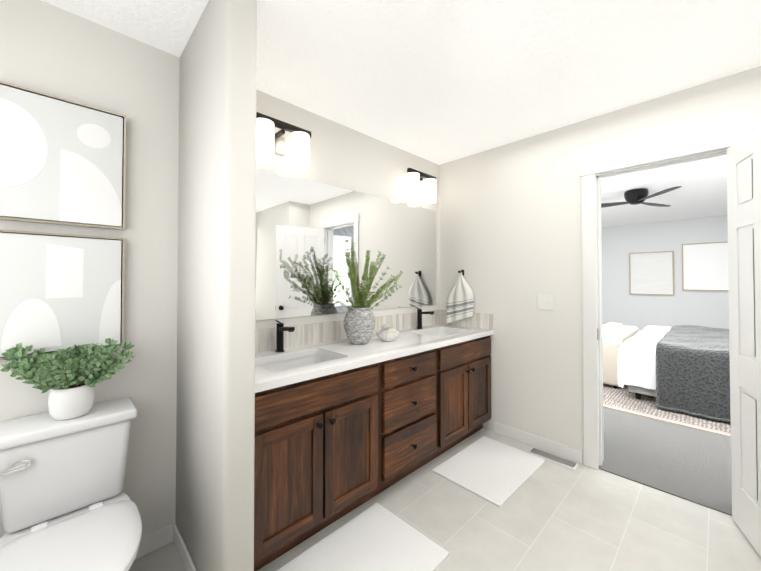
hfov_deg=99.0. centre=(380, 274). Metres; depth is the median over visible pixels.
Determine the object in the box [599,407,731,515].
floor carpet
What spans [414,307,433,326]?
faucet
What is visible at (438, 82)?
ceiling
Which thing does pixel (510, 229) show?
wall
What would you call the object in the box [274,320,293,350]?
faucet
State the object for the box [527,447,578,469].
floor vent
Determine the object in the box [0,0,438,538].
wall
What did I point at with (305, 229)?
mirror
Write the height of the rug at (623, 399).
0.009 m
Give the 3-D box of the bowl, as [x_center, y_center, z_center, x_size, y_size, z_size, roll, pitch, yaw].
[0.050,0.406,2.305,0.168,0.116,0.168,1,-1,-44]
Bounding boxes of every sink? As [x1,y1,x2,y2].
[258,351,337,370]
[418,331,461,334]
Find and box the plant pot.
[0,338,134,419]
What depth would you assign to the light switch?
2.49 m
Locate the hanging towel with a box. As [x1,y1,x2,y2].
[446,270,473,323]
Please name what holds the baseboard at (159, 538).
attached to the wall at (47, 48)
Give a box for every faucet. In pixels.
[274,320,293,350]
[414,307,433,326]
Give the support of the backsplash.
attached to the wall at (47, 48)
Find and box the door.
[726,123,760,556]
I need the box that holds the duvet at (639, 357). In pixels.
[618,326,670,389]
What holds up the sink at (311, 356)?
in the countertop
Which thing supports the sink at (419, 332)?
in the countertop
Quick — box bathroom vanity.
[254,335,490,570]
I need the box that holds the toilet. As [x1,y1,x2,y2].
[0,397,141,570]
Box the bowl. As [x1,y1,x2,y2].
[376,324,398,340]
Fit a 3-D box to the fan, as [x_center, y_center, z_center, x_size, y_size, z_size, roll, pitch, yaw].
[3.205,-0.986,4.244,1.167,0.181,1.124,1,-1,-44]
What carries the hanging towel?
attached to the wall at (510, 229)
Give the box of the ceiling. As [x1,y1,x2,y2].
[42,0,760,226]
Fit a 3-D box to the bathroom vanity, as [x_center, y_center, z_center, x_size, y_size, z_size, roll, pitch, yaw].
[0.023,0.919,2.242,2.120,0.830,0.585,1,-1,-44]
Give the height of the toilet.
0.767 m
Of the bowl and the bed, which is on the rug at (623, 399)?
the bed
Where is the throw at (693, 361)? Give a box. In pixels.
[656,325,730,422]
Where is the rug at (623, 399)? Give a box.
[603,384,730,436]
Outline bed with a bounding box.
[618,325,730,422]
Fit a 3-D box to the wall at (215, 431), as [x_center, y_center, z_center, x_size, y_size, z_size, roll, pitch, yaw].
[-0.749,0.102,1.441,0.115,2.440,0.690,1,-1,-44]
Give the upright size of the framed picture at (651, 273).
0.850 m
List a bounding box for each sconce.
[256,112,310,169]
[406,168,435,203]
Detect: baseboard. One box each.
[135,522,175,559]
[171,523,196,570]
[494,422,582,462]
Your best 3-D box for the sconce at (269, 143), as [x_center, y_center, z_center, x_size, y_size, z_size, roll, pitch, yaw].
[-0.601,-0.793,1.966,0.370,0.238,0.156,1,-1,-44]
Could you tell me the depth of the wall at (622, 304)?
6.36 m
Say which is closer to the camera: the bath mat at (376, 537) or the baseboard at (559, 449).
the bath mat at (376, 537)
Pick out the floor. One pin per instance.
(547, 515)
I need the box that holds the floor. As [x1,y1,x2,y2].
[129,428,760,570]
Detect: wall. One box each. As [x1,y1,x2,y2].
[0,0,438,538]
[175,0,256,570]
[439,66,760,462]
[601,215,728,330]
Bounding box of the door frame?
[579,122,760,469]
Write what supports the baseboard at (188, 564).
attached to the wall at (215, 431)
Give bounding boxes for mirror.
[255,167,435,320]
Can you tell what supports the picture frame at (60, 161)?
attached to the wall at (47, 48)
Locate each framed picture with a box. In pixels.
[629,251,673,294]
[682,241,728,290]
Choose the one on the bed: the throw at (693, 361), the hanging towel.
the throw at (693, 361)
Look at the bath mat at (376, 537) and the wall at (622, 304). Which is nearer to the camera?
the bath mat at (376, 537)
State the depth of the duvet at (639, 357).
3.41 m
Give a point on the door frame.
(589, 170)
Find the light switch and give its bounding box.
[538,294,553,309]
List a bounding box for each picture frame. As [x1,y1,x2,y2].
[0,81,125,229]
[0,229,124,359]
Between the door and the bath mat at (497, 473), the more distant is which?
the bath mat at (497, 473)
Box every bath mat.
[277,503,448,570]
[432,436,545,506]
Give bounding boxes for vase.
[332,240,402,344]
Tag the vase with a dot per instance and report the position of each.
(359, 323)
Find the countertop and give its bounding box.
[255,323,493,390]
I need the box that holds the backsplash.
[255,310,492,352]
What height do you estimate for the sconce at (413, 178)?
0.238 m
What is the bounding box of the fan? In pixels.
[601,186,681,207]
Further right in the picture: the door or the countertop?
the door
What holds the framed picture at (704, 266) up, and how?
attached to the wall at (622, 304)
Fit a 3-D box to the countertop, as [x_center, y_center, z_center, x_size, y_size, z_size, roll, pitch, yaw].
[0.015,0.485,2.256,2.121,0.040,0.563,1,-1,-44]
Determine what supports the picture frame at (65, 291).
attached to the wall at (47, 48)

